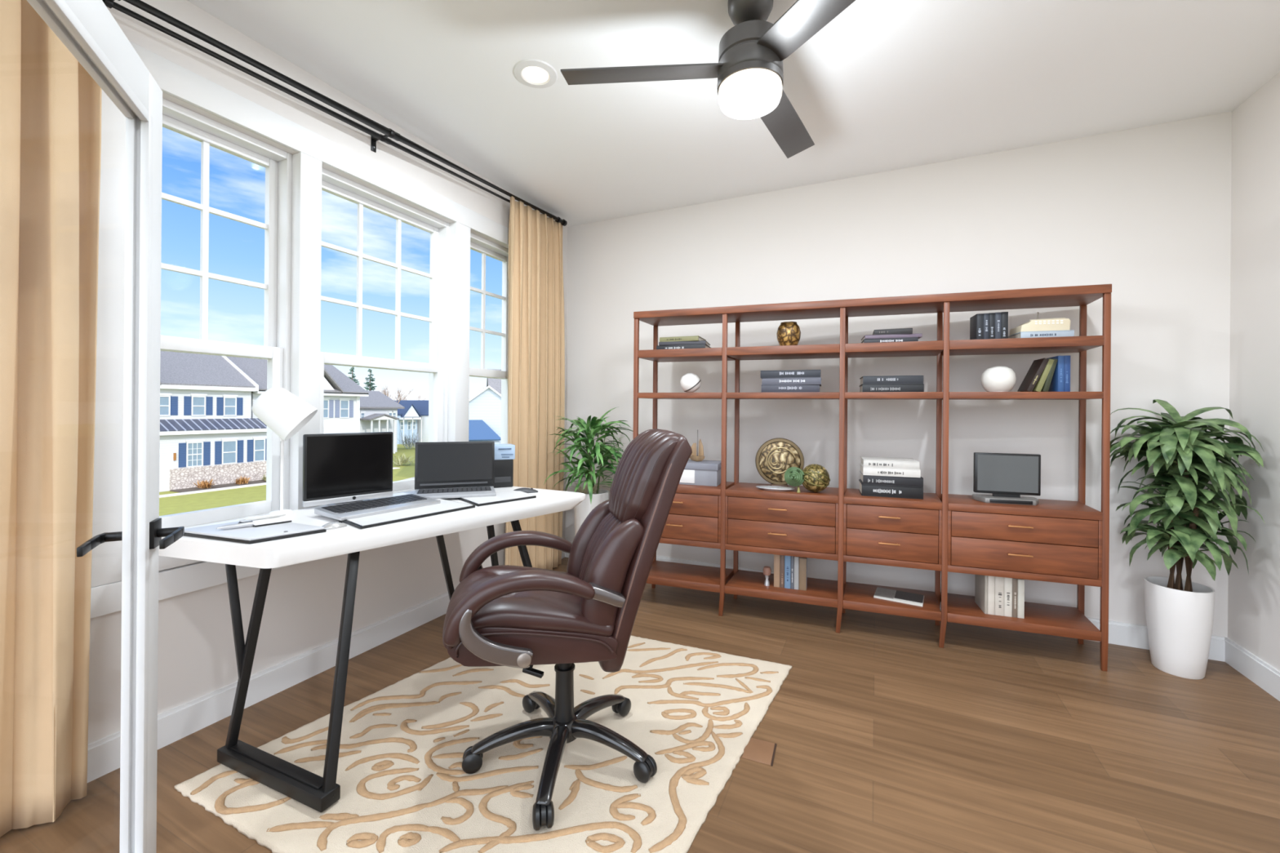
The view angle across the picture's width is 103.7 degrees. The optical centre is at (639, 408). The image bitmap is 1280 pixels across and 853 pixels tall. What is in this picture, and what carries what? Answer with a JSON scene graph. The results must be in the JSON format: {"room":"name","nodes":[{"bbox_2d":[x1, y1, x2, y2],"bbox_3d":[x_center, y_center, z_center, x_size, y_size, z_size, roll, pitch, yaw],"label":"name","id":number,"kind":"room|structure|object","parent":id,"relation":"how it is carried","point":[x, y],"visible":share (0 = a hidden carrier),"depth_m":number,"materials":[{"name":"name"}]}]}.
{"room":"office","nodes":[
{"label":"office","id":0,"kind":"room"},
{"bbox_2d":[88,0,567,744],"bbox_3d":[-1.579,-0.147,2.354,0.200,2.740,4.116,0,0,25],"label":"wall","id":1,"kind":"structure","parent":0,"point":[303,606],"depth_m":2.18,"materials":[{"name":"paint"}]},
{"bbox_2d":[91,89,125,587],"bbox_3d":[-1.784,-0.276,1.661,0.018,1.725,0.115,0,0,25],"label":"trim","id":2,"kind":"structure","parent":1,"relation":"attached to","point":[106,557],"depth_m":1.68,"materials":[{"name":"white paint"}]},
{"bbox_2d":[90,555,297,618],"bbox_3d":[-1.308,0.600,2.684,0.022,0.180,2.380,0,0,25],"label":"trim","id":3,"kind":"structure","parent":1,"relation":"attached to","point":[105,599],"depth_m":1.84,"materials":[{"name":"white paint"}]},
{"bbox_2d":[159,97,292,528],"bbox_3d":[-1.748,-0.332,2.022,0.140,1.613,0.570,0,0,25],"label":"window","id":4,"kind":"structure","parent":1,"relation":"in","point":[277,163],"depth_m":2.17,"materials":[{"name":"white paint"}]},
{"bbox_2d":[288,151,321,510],"bbox_3d":[-1.587,-0.325,2.314,0.218,1.625,0.095,0,0,25],"label":"trim","id":5,"kind":"structure","parent":1,"relation":"attached to","point":[306,191],"depth_m":2.25,"materials":[{"name":"white paint"}]},
{"bbox_2d":[128,40,508,245],"bbox_3d":[-1.294,-1.193,2.685,0.018,0.116,2.380,0,0,25],"label":"trim","id":6,"kind":"structure","parent":1,"relation":"attached to","point":[173,79],"depth_m":2.21,"materials":[{"name":"white paint"}]},
{"bbox_2d":[87,551,565,782],"bbox_3d":[-1.492,1.165,2.308,0.016,0.118,4.116,0,0,25],"label":"baseboard","id":7,"kind":"structure","parent":1,"relation":"attached to","point":[176,723],"depth_m":2.11,"materials":[{"name":"white paint"}]},
{"bbox_2d":[102,0,567,226],"bbox_3d":[-1.292,-1.367,2.533,0.149,0.213,3.176,0,0,25],"label":"curtain rod","id":8,"kind":"object","parent":1,"relation":"attached to","point":[388,132],"visible":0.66,"depth_m":2.15,"materials":[{"name":"black metal"}]},
{"bbox_2d":[0,0,102,837],"bbox_3d":[-1.803,-0.058,1.369,0.117,2.534,0.469,0,0,25],"label":"curtain","id":9,"kind":"object","parent":8,"relation":"hanging from","point":[51,105],"visible":0.93,"depth_m":1.47,"materials":[{"name":"beige fabric"}]},
{"bbox_2d":[504,195,564,570],"bbox_3d":[-0.742,-0.110,3.638,0.094,2.656,0.666,0,0,25],"label":"curtain","id":10,"kind":"object","parent":8,"relation":"hanging from","point":[535,331],"visible":0.82,"depth_m":3.60,"materials":[{"name":"beige fabric"}]},
{"bbox_2d":[319,167,448,506],"bbox_3d":[-1.412,-0.329,2.737,0.140,1.613,0.820,0,0,25],"label":"window","id":11,"kind":"structure","parent":1,"relation":"in","point":[334,184],"depth_m":2.85,"materials":[{"name":"white paint"}]},
{"bbox_2d":[447,222,470,441],"bbox_3d":[-1.193,-0.321,3.151,0.218,1.625,0.115,0,0,25],"label":"trim","id":12,"kind":"structure","parent":1,"relation":"attached to","point":[459,308],"depth_m":3.08,"materials":[{"name":"white paint"}]},
{"bbox_2d":[469,232,508,444],"bbox_3d":[-1.071,-0.326,3.461,0.140,1.613,0.550,0,0,25],"label":"window","id":13,"kind":"structure","parent":1,"relation":"in","point":[478,244],"depth_m":3.56,"materials":[{"name":"white paint"}]},
{"bbox_2d":[0,557,1279,852],"bbox_3d":[-0.227,1.359,0.469,4.275,0.250,6.666,0,0,25],"label":"floor","id":14,"kind":"structure","parent":0,"point":[888,739],"depth_m":1.85,"materials":[{"name":"brown wood"}]},
{"bbox_2d":[26,0,184,852],"bbox_3d":[-1.052,0.206,0.927,0.156,2.018,0.773,0,0,-28],"label":"door","id":15,"kind":"structure","parent":14,"relation":"on","point":[87,28],"depth_m":1.19,"materials":[{"name":"paint"}]},
{"bbox_2d":[174,635,792,852],"bbox_3d":[-0.385,1.222,2.009,1.680,0.021,1.665,0,0,25],"label":"area rug","id":16,"kind":"object","parent":14,"relation":"on","point":[405,788],"visible":0.85,"depth_m":1.70,"materials":[{"name":"fabric"}]},
{"bbox_2d":[158,486,585,812],"bbox_3d":[-0.979,0.823,2.173,0.914,0.770,1.430,0,0,25],"label":"desk","id":17,"kind":"object","parent":16,"relation":"on","point":[317,793],"visible":0.65,"depth_m":1.71,"materials":[{"name":"white paint"}]},
{"bbox_2d":[183,520,326,544],"bbox_3d":[-1.345,0.425,1.744,0.407,0.019,0.255,0,0,25],"label":"closed laptop","id":18,"kind":"object","parent":17,"relation":"on","point":[251,535],"visible":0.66,"depth_m":1.70,"materials":[{"name":"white plastic"}]},
{"bbox_2d":[215,520,254,529],"bbox_3d":[-1.397,0.407,1.737,0.107,0.020,0.018,0,0,-44],"label":"pen","id":19,"kind":"object","parent":18,"relation":"on","point":[246,524],"visible":1,"depth_m":1.74,"materials":[{"name":"silver metal"}]},
{"bbox_2d":[239,516,291,527],"bbox_3d":[-1.364,0.411,1.830,0.141,0.011,0.107,0,0,30],"label":"notebook","id":20,"kind":"object","parent":18,"relation":"on","point":[277,520],"visible":0.7,"depth_m":1.81,"materials":[{"name":"white paper"}]},
{"bbox_2d":[251,386,317,515],"bbox_3d":[-1.451,0.174,2.059,0.222,0.520,0.171,0,0,-16],"label":"desk lamp","id":21,"kind":"object","parent":17,"relation":"on","point":[282,411],"visible":0.94,"depth_m":2.00,"materials":[{"name":"white paint"}]},
{"bbox_2d":[322,520,346,529],"bbox_3d":[-1.119,0.426,1.834,0.048,0.021,0.085,0,0,41],"label":"computer mouse","id":22,"kind":"object","parent":17,"relation":"on","point":[334,525],"visible":0.85,"depth_m":1.82,"materials":[{"name":"white plastic"}]},
{"bbox_2d":[302,431,393,507],"bbox_3d":[-1.322,0.274,2.293,0.100,0.322,0.372,0,0,41],"label":"computer","id":23,"kind":"object","parent":17,"relation":"on","point":[339,468],"visible":0.93,"depth_m":2.27,"materials":[{"name":"black plastic"}]},
{"bbox_2d":[336,498,475,528],"bbox_3d":[-0.986,0.432,2.103,0.289,0.012,0.504,0,0,34],"label":"desk mat","id":24,"kind":"object","parent":17,"relation":"on","point":[446,506],"visible":0.6,"depth_m":2.02,"materials":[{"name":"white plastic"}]},
{"bbox_2d":[314,493,440,520],"bbox_3d":[-1.100,0.412,2.134,0.210,0.027,0.430,0,0,33],"label":"keyboard","id":25,"kind":"object","parent":24,"relation":"on","point":[377,506],"visible":1,"depth_m":2.08,"materials":[{"name":"silver metal"}]},
{"bbox_2d":[413,441,496,498],"bbox_3d":[-0.924,0.302,2.515,0.390,0.250,0.269,0,0,-19],"label":"laptop","id":26,"kind":"object","parent":17,"relation":"on","point":[442,469],"visible":0.98,"depth_m":2.60,"materials":[{"name":"black plastic"}]},
{"bbox_2d":[455,489,536,506],"bbox_3d":[-0.695,0.434,2.459,0.324,0.012,0.277,0,0,-41],"label":"desk mat","id":27,"kind":"object","parent":17,"relation":"on","point":[503,496],"visible":0.67,"depth_m":2.40,"materials":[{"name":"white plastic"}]},
{"bbox_2d":[493,444,515,488],"bbox_3d":[-0.806,0.322,2.808,0.192,0.235,0.111,0,0,-26],"label":"printer","id":28,"kind":"object","parent":17,"relation":"on","point":[504,454],"visible":0.56,"depth_m":2.78,"materials":[{"name":"black plastic"}]},
{"bbox_2d":[442,428,692,831],"bbox_3d":[-0.255,0.646,1.772,0.800,1.142,0.654,0,0,-15],"label":"office chair","id":29,"kind":"object","parent":16,"relation":"on","point":[514,616],"visible":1,"depth_m":1.61,"materials":[{"name":"brown leather"}]},
{"bbox_2d":[442,564,613,648],"bbox_3d":[-0.385,0.659,1.735,0.529,0.165,0.464,0,0,-15],"label":"seat cushion","id":30,"kind":"object","parent":29,"relation":"on","point":[531,620],"depth_m":1.55,"materials":[{"name":"brown leather"}]},
{"bbox_2d":[578,511,622,581],"bbox_3d":[-0.120,0.545,1.805,0.198,0.345,0.330,0,0,-15],"label":"lumbar cushion","id":31,"kind":"object","parent":29,"relation":"on","point":[597,527],"depth_m":1.85,"materials":[{"name":"brown leather"}]},
{"bbox_2d":[543,406,633,536],"bbox_3d":[-0.326,0.614,3.546,0.630,1.239,0.659,0,0,25],"label":"potted plant","id":32,"kind":"object","parent":14,"relation":"on","point":[593,497],"visible":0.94,"depth_m":3.50,"materials":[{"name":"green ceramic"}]},
{"bbox_2d":[742,737,776,766],"bbox_3d":[0.432,1.237,1.815,0.106,0.005,0.120,0,0,22],"label":"floor outlet cover","id":33,"kind":"object","parent":14,"relation":"on","point":[757,750],"visible":1,"depth_m":1.81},
{"bbox_2d":[633,284,1111,671],"bbox_3d":[1.157,0.323,2.923,2.457,1.845,0.353,0,0,19],"label":"bookcase","id":34,"kind":"object","parent":14,"relation":"on","point":[1050,540],"visible":0.9,"depth_m":2.72,"materials":[{"name":"brown wood"}]},
{"bbox_2d":[656,343,711,349],"bbox_3d":[0.286,-0.381,3.245,0.315,0.034,0.201,0,0,19],"label":"book","id":35,"kind":"object","parent":34,"relation":"on","point":[703,345],"visible":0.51,"depth_m":3.15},
{"bbox_2d":[658,340,710,346],"bbox_3d":[0.291,-0.409,3.244,0.300,0.022,0.200,0,0,16],"label":"book","id":36,"kind":"object","parent":35,"relation":"on","point":[698,342],"visible":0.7,"depth_m":3.15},
{"bbox_2d":[659,335,706,342],"bbox_3d":[0.279,-0.435,3.248,0.255,0.030,0.201,0,0,21],"label":"book","id":37,"kind":"object","parent":36,"relation":"on","point":[695,338],"visible":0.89,"depth_m":3.15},
{"bbox_2d":[680,373,701,392],"bbox_3d":[0.321,-0.160,3.186,0.130,0.128,0.130,0,0,8],"label":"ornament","id":38,"kind":"object","parent":34,"relation":"on","point":[690,382],"visible":0.99,"depth_m":3.14,"materials":[{"name":"beige ceramic"}]},
{"bbox_2d":[679,459,720,486],"bbox_3d":[0.394,0.413,3.232,0.252,0.138,0.212,0,0,19],"label":"storage box","id":39,"kind":"object","parent":34,"relation":"on","point":[704,473],"visible":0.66,"depth_m":3.14,"materials":[{"name":"white paint"}]},
{"bbox_2d":[689,430,704,461],"bbox_3d":[0.365,0.241,3.242,0.105,0.205,0.040,0,0,19],"label":"ornament","id":40,"kind":"object","parent":39,"relation":"on","point":[693,456],"visible":0.84,"depth_m":3.23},
{"bbox_2d":[755,485,794,491],"bbox_3d":[0.799,0.477,2.970,0.224,0.018,0.094,0,0,19],"label":"dish","id":41,"kind":"object","parent":34,"relation":"on","point":[772,488],"visible":1,"depth_m":2.96,"materials":[{"name":"ceramic"}]},
{"bbox_2d":[773,554,780,587],"bbox_3d":[0.838,0.957,3.053,0.034,0.200,0.185,0,0,19],"label":"book","id":42,"kind":"object","parent":34,"relation":"on","point":[776,557],"visible":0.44,"depth_m":2.97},
{"bbox_2d":[755,437,804,487],"bbox_3d":[0.846,0.333,3.044,0.286,0.306,0.060,0,0,13],"label":"disc","id":43,"kind":"object","parent":34,"relation":"on","point":[775,456],"visible":0.92,"depth_m":3.03,"materials":[{"name":"brown metal"}]},
{"bbox_2d":[779,555,784,587],"bbox_3d":[0.867,0.959,3.043,0.024,0.196,0.186,0,0,19],"label":"book","id":44,"kind":"object","parent":34,"relation":"on","point":[782,557],"visible":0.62,"depth_m":2.96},
{"bbox_2d":[784,555,791,588],"bbox_3d":[0.896,0.961,3.033,0.034,0.194,0.186,0,0,19],"label":"book","id":45,"kind":"object","parent":34,"relation":"on","point":[787,558],"visible":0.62,"depth_m":2.95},
{"bbox_2d":[776,321,800,345],"bbox_3d":[0.891,-0.436,3.010,0.140,0.154,0.140,0,0,14],"label":"vase","id":46,"kind":"object","parent":34,"relation":"on","point":[788,333],"visible":0.85,"depth_m":2.96,"materials":[{"name":"metal"}]},
{"bbox_2d":[760,384,819,392],"bbox_3d":[0.907,-0.114,3.029,0.325,0.046,0.251,0,0,18],"label":"book","id":47,"kind":"object","parent":34,"relation":"on","point":[765,388],"visible":0.86,"depth_m":2.91,"materials":[{"name":"paper"}]},
{"bbox_2d":[761,377,821,386],"bbox_3d":[0.917,-0.156,3.026,0.330,0.040,0.251,0,0,20],"label":"book","id":48,"kind":"object","parent":47,"relation":"on","point":[806,380],"visible":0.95,"depth_m":2.91,"materials":[{"name":"paper"}]},
{"bbox_2d":[760,369,821,378],"bbox_3d":[0.910,-0.199,3.029,0.335,0.044,0.251,0,0,19],"label":"book","id":49,"kind":"object","parent":48,"relation":"on","point":[788,373],"visible":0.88,"depth_m":2.91,"materials":[{"name":"paper"}]},
{"bbox_2d":[784,466,804,493],"bbox_3d":[0.888,0.413,2.894,0.115,0.148,0.054,0,0,25],"label":"rosette","id":50,"kind":"object","parent":34,"relation":"on","point":[792,472],"visible":1,"depth_m":2.89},
{"bbox_2d":[794,556,799,589],"bbox_3d":[0.942,0.963,3.017,0.026,0.190,0.185,0,0,19],"label":"book","id":51,"kind":"object","parent":34,"relation":"on","point":[796,558],"visible":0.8,"depth_m":2.93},
{"bbox_2d":[799,556,807,591],"bbox_3d":[0.976,0.965,3.006,0.043,0.186,0.185,0,0,19],"label":"book","id":52,"kind":"object","parent":34,"relation":"on","point":[802,561],"visible":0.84,"depth_m":2.92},
{"bbox_2d":[802,463,830,492],"bbox_3d":[1.016,0.405,2.917,0.164,0.164,0.168,0,0,2],"label":"decorative ball","id":53,"kind":"object","parent":34,"relation":"on","point":[816,477],"visible":0.91,"depth_m":2.86,"materials":[{"name":"gold metal"}]},
{"bbox_2d":[861,337,918,342],"bbox_3d":[1.411,-0.370,2.856,0.270,0.032,0.191,0,0,19],"label":"book","id":54,"kind":"object","parent":34,"relation":"on","point":[907,339],"visible":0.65,"depth_m":2.77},
{"bbox_2d":[861,333,922,342],"bbox_3d":[1.420,-0.396,2.853,0.285,0.020,0.190,0,0,17],"label":"book","id":55,"kind":"object","parent":54,"relation":"on","point":[895,335],"visible":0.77,"depth_m":2.76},
{"bbox_2d":[872,328,912,334],"bbox_3d":[1.428,-0.421,2.850,0.190,0.030,0.191,0,0,23],"label":"book","id":56,"kind":"object","parent":55,"relation":"on","point":[901,331],"visible":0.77,"depth_m":2.76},
{"bbox_2d":[858,479,923,499],"bbox_3d":[1.417,0.459,2.856,0.305,0.064,0.211,0,0,19],"label":"book","id":57,"kind":"object","parent":34,"relation":"on","point":[893,491],"visible":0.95,"depth_m":2.76,"materials":[{"name":"paper"}]},
{"bbox_2d":[859,471,923,487],"bbox_3d":[1.421,0.401,2.855,0.298,0.052,0.211,0,0,19],"label":"book","id":58,"kind":"object","parent":57,"relation":"on","point":[865,479],"visible":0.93,"depth_m":2.76,"materials":[{"name":"paper"}]},
{"bbox_2d":[859,463,920,477],"bbox_3d":[1.415,0.353,2.858,0.285,0.044,0.211,0,0,19],"label":"book","id":59,"kind":"object","parent":58,"relation":"on","point":[864,470],"visible":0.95,"depth_m":2.76,"materials":[{"name":"paper"}]},
{"bbox_2d":[860,456,919,469],"bbox_3d":[1.413,0.310,2.858,0.278,0.042,0.211,0,0,19],"label":"book","id":60,"kind":"object","parent":59,"relation":"on","point":[866,461],"visible":1,"depth_m":2.77,"materials":[{"name":"paper"}]},
{"bbox_2d":[858,383,924,391],"bbox_3d":[1.423,-0.109,2.861,0.305,0.046,0.221,0,0,19],"label":"book","id":61,"kind":"object","parent":34,"relation":"on","point":[900,387],"visible":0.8,"depth_m":2.76,"materials":[{"name":"paper"}]},
{"bbox_2d":[859,375,923,385],"bbox_3d":[1.423,-0.155,2.861,0.300,0.046,0.221,0,0,19],"label":"book","id":62,"kind":"object","parent":61,"relation":"on","point":[879,380],"visible":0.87,"depth_m":2.76,"materials":[{"name":"paper"}]},
{"bbox_2d":[873,586,924,606],"bbox_3d":[1.453,1.056,2.819,0.240,0.011,0.170,0,0,32],"label":"magazine","id":63,"kind":"object","parent":34,"relation":"on","point":[901,597],"visible":1,"depth_m":2.80,"materials":[{"name":"paper"}]},
{"bbox_2d":[893,590,924,603],"bbox_3d":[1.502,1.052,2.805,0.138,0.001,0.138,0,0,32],"label":"book","id":64,"kind":"object","parent":63,"relation":"on","point":[898,595],"depth_m":2.80,"materials":[{"name":"paper"}]},
{"bbox_2d":[969,313,983,339],"bbox_3d":[1.801,-0.423,2.689,0.030,0.144,0.121,0,0,19],"label":"book","id":65,"kind":"object","parent":34,"relation":"on","point":[976,321],"visible":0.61,"depth_m":2.64,"materials":[{"name":"paper"}]},
{"bbox_2d":[974,574,987,613],"bbox_3d":[1.819,0.962,2.679,0.012,0.206,0.170,0,0,19],"label":"book","id":66,"kind":"object","parent":34,"relation":"on","point":[980,581],"visible":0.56,"depth_m":2.65,"materials":[{"name":"paper"}]},
{"bbox_2d":[982,313,988,339],"bbox_3d":[1.827,-0.423,2.680,0.024,0.145,0.121,0,0,19],"label":"book","id":67,"kind":"object","parent":34,"relation":"on","point":[985,322],"visible":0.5,"depth_m":2.62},
{"bbox_2d":[987,575,995,614],"bbox_3d":[1.840,0.963,2.672,0.030,0.204,0.170,0,0,19],"label":"book","id":68,"kind":"object","parent":34,"relation":"on","point":[991,580],"visible":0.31,"depth_m":2.59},
{"bbox_2d":[988,312,995,338],"bbox_3d":[1.852,-0.424,2.671,0.026,0.146,0.121,0,0,19],"label":"book","id":69,"kind":"object","parent":34,"relation":"on","point":[991,315],"visible":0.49,"depth_m":2.62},
{"bbox_2d":[995,312,1000,338],"bbox_3d":[1.877,-0.424,2.663,0.026,0.147,0.121,0,0,19],"label":"book","id":70,"kind":"object","parent":34,"relation":"on","point":[997,315],"visible":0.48,"depth_m":2.61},
{"bbox_2d":[980,366,1016,391],"bbox_3d":[1.879,-0.151,2.635,0.152,0.138,0.152,0,0,25],"label":"vase","id":71,"kind":"object","parent":34,"relation":"on","point":[993,379],"visible":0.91,"depth_m":2.58,"materials":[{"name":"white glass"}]},
{"bbox_2d":[994,576,1004,616],"bbox_3d":[1.874,0.965,2.660,0.040,0.202,0.171,0,0,19],"label":"book","id":72,"kind":"object","parent":34,"relation":"on","point":[999,581],"visible":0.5,"depth_m":2.58,"materials":[{"name":"paper"}]},
{"bbox_2d":[1000,311,1008,338],"bbox_3d":[1.905,-0.424,2.653,0.030,0.148,0.121,0,0,19],"label":"book","id":73,"kind":"object","parent":34,"relation":"on","point":[1004,315],"visible":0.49,"depth_m":2.60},
{"bbox_2d":[972,452,1040,505],"bbox_3d":[1.932,0.367,2.640,0.296,0.256,0.123,0,0,18],"label":"television","id":74,"kind":"object","parent":34,"relation":"on","point":[1007,476],"visible":1,"depth_m":2.64,"materials":[{"name":"black plastic"}]},
{"bbox_2d":[1004,577,1012,617],"bbox_3d":[1.910,0.966,2.647,0.034,0.200,0.171,0,0,19],"label":"book","id":75,"kind":"object","parent":34,"relation":"on","point":[1007,581],"visible":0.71,"depth_m":2.57,"materials":[{"name":"paper"}]},
{"bbox_2d":[1012,577,1017,617],"bbox_3d":[1.937,0.967,2.638,0.022,0.198,0.171,0,0,19],"label":"book","id":76,"kind":"object","parent":34,"relation":"on","point":[1015,581],"visible":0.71,"depth_m":2.56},
{"bbox_2d":[1017,578,1024,618],"bbox_3d":[1.962,0.968,2.630,0.028,0.196,0.170,0,0,19],"label":"book","id":77,"kind":"object","parent":34,"relation":"on","point":[1020,593],"visible":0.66,"depth_m":2.55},
{"bbox_2d":[1017,358,1048,391],"bbox_3d":[2.041,-0.168,2.610,0.093,0.173,0.131,0,0,19],"label":"book","id":78,"kind":"object","parent":34,"relation":"on","point":[1037,366],"visible":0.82,"depth_m":2.58,"materials":[{"name":"paper"}]},
{"bbox_2d":[1008,329,1074,338],"bbox_3d":[2.075,-0.369,2.615,0.225,0.040,0.191,0,0,17],"label":"book","id":79,"kind":"object","parent":34,"relation":"on","point":[1069,332],"visible":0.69,"depth_m":2.53,"materials":[{"name":"paper"}]},
{"bbox_2d":[1008,311,1070,335],"bbox_3d":[2.073,-0.443,2.610,0.212,0.108,0.152,0,0,17],"label":"book","id":80,"kind":"object","parent":79,"relation":"on","point":[1059,323],"visible":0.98,"depth_m":2.54,"materials":[{"name":"beige paper"}]},
{"bbox_2d":[1031,358,1053,391],"bbox_3d":[2.069,-0.166,2.602,0.077,0.169,0.130,0,0,19],"label":"book","id":81,"kind":"object","parent":34,"relation":"on","point":[1037,388],"visible":0.46,"depth_m":2.54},
{"bbox_2d":[1040,358,1057,391],"bbox_3d":[2.091,-0.166,2.596,0.061,0.170,0.130,0,0,19],"label":"book","id":82,"kind":"object","parent":34,"relation":"on","point":[1046,384],"visible":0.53,"depth_m":2.54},
{"bbox_2d":[1046,355,1064,391],"bbox_3d":[2.133,-0.172,2.584,0.025,0.183,0.141,0,0,19],"label":"book","id":83,"kind":"object","parent":34,"relation":"on","point":[1056,384],"visible":0.56,"depth_m":2.52,"materials":[{"name":"paper"}]},
{"bbox_2d":[1063,355,1070,391],"bbox_3d":[2.158,-0.172,2.575,0.025,0.183,0.141,0,0,19],"label":"book","id":84,"kind":"object","parent":34,"relation":"on","point":[1067,358],"visible":0.49,"depth_m":2.51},
{"bbox_2d":[1110,399,1264,679],"bbox_3d":[2.537,0.605,2.356,0.505,1.303,0.500,0,0,25],"label":"potted plant","id":85,"kind":"object","parent":14,"relation":"on","point":[1183,454],"visible":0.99,"depth_m":2.33,"materials":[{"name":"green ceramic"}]},
{"bbox_2d":[186,0,1279,226],"bbox_3d":[0.309,-1.601,1.555,4.275,0.200,4.266,0,0,25],"label":"ceiling","id":86,"kind":"structure","parent":0,"point":[884,85],"depth_m":2.27,"materials":[{"name":"paint"}]},
{"bbox_2d":[513,58,557,88],"bbox_3d":[-0.471,-1.503,2.265,0.196,0.010,0.196,0,0,25],"label":"recessed light","id":87,"kind":"object","parent":86,"relation":"in","point":[532,73],"visible":1,"depth_m":2.25,"materials":[{"name":"white paint"}]},
{"bbox_2d":[560,0,855,158],"bbox_3d":[0.411,-1.297,1.944,1.246,0.407,1.155,0,0,25],"label":"ceiling fan","id":88,"kind":"object","parent":86,"relation":"hanging from","point":[748,72],"visible":1,"depth_m":1.77,"materials":[{"name":"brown metal"}]},
{"bbox_2d":[564,111,1231,637],"bbox_3d":[1.172,-0.124,3.417,4.275,2.740,0.150,0,0,25],"label":"wall","id":89,"kind":"structure","parent":0,"point":[1144,212],"depth_m":3.00,"materials":[{"name":"paint"}]},
{"bbox_2d":[565,552,1225,662],"bbox_3d":[1.149,1.187,3.332,3.893,0.118,0.016,0,0,25],"label":"baseboard","id":90,"kind":"structure","parent":89,"relation":"attached to","point":[1132,635],"depth_m":2.65,"materials":[{"name":"white paint"}]},
{"bbox_2d":[1227,71,1279,671],"bbox_3d":[1.620,-0.121,-0.476,0.150,2.740,6.516,0,0,25],"label":"wall","id":91,"kind":"structure","parent":0,"point":[1254,597],"depth_m":2.33,"materials":[{"name":"paint"}]},
{"bbox_2d":[1224,636,1279,701],"bbox_3d":[2.045,1.194,0.645,0.016,0.118,4.116,0,0,25],"label":"baseboard","id":92,"kind":"structure","parent":91,"relation":"attached to","point":[1253,668],"depth_m":2.31,"materials":[{"name":"white paint"}]},
{"label":"outside","id":93,"kind":"structure","parent":0,"visible":0},
{"bbox_2d":[159,443,415,515],"bbox_3d":[-14.963,5.162,62.269,200.000,0.001,220.000,0,0,25],"label":"lawn","id":94,"kind":"structure","parent":93,"point":[168,505],"depth_m":28.88,"materials":[{"name":"plant"}]},
{"bbox_2d":[159,351,266,492],"bbox_3d":[-35.580,-0.414,31.209,13.840,10.810,16.200,0,0,25],"label":"house","id":95,"kind":"structure","parent":94,"relation":"on","point":[208,431],"depth_m":33.01,"materials":[{"name":"stone"}]},
{"bbox_2d":[170,395,177,415],"bbox_3d":[-29.310,-0.157,31.608,0.050,1.180,0.360,0,0,25],"label":"shutter","id":96,"kind":"object","parent":95,"relation":"hanging from","point":[174,399],"depth_m":31.60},
{"bbox_2d":[178,442,186,467],"bbox_3d":[-28.422,2.910,31.201,0.050,1.500,0.360,0,0,25],"label":"shutter","id":97,"kind":"object","parent":95,"relation":"hanging from","point":[182,446],"depth_m":31.18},
{"bbox_2d":[183,395,191,415],"bbox_3d":[-29.021,-0.160,32.223,0.050,1.210,0.360,0,0,25],"label":"shutter","id":98,"kind":"object","parent":95,"relation":"hanging from","point":[187,399],"depth_m":32.20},
{"bbox_2d":[203,441,210,465],"bbox_3d":[-27.886,2.915,32.341,0.050,1.500,0.360,0,0,25],"label":"shutter","id":99,"kind":"object","parent":95,"relation":"hanging from","point":[206,445],"depth_m":32.32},
{"bbox_2d":[214,440,222,464],"bbox_3d":[-27.622,2.917,32.902,0.050,1.500,0.360,0,0,25],"label":"shutter","id":100,"kind":"object","parent":95,"relation":"hanging from","point":[218,444],"depth_m":32.89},
{"bbox_2d":[236,440,243,462],"bbox_3d":[-27.086,2.922,34.042,0.050,1.500,0.360,0,0,25],"label":"shutter","id":101,"kind":"object","parent":95,"relation":"hanging from","point":[239,442],"depth_m":34.01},
{"bbox_2d":[247,440,253,462],"bbox_3d":[-26.831,2.924,34.585,0.050,1.500,0.360,0,0,25],"label":"shutter","id":102,"kind":"object","parent":95,"relation":"hanging from","point":[250,442],"depth_m":34.58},
{"bbox_2d":[169,480,266,493],"bbox_3d":[-26.756,5.034,32.784,1.450,0.060,5.600,0,0,25],"label":"planting bed","id":103,"kind":"object","parent":94,"relation":"on","point":[193,489],"visible":0.57,"depth_m":31.96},
{"bbox_2d":[225,355,368,433],"bbox_3d":[-30.991,0.189,42.199,12.800,9.680,8.600,0,0,25],"label":"house","id":104,"kind":"structure","parent":94,"relation":"on","point":[341,409],"depth_m":41.23,"materials":[{"name":"grey"}]},
{"bbox_2d":[363,368,377,391],"bbox_3d":[-42.337,-0.622,79.079,4.689,11.114,4.701,0,0,25],"label":"evergreen tree","id":105,"kind":"object","parent":94,"relation":"on","point":[369,384],"visible":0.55,"depth_m":78.84,"materials":[{"name":"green plant"}]},
{"bbox_2d":[360,391,404,453],"bbox_3d":[-33.347,1.470,56.949,12.000,7.080,7.700,0,0,25],"label":"house","id":106,"kind":"structure","parent":94,"relation":"on","point":[378,411],"depth_m":56.01,"materials":[{"name":"grey"}]},
{"bbox_2d":[395,400,422,444],"bbox_3d":[-36.512,1.918,72.083,9.400,6.130,5.000,0,0,25],"label":"house","id":107,"kind":"structure","parent":94,"relation":"on","point":[408,417],"depth_m":71.00,"materials":[{"name":"blue"}]},
{"bbox_2d":[398,431,427,448],"bbox_3d":[-28.349,3.719,62.093,4.650,2.643,4.022,0,0,35],"label":"shrub","id":108,"kind":"object","parent":94,"relation":"on","point":[407,440],"visible":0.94,"depth_m":61.68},
{"bbox_2d":[468,368,501,444],"bbox_3d":[-9.173,1.090,38.477,10.050,8.240,8.936,0,0,-19],"label":"house","id":109,"kind":"structure","parent":94,"relation":"on","point":[485,407],"depth_m":34.59,"materials":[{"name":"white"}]},
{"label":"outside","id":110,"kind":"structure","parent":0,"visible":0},
{"bbox_2d":[159,467,399,497],"bbox_3d":[-26.671,5.040,30.203,0.700,0.050,28.000,0,0,25],"label":"sidewalk","id":111,"kind":"structure","parent":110,"point":[264,483],"depth_m":30.77,"materials":[{"name":"concrete"}]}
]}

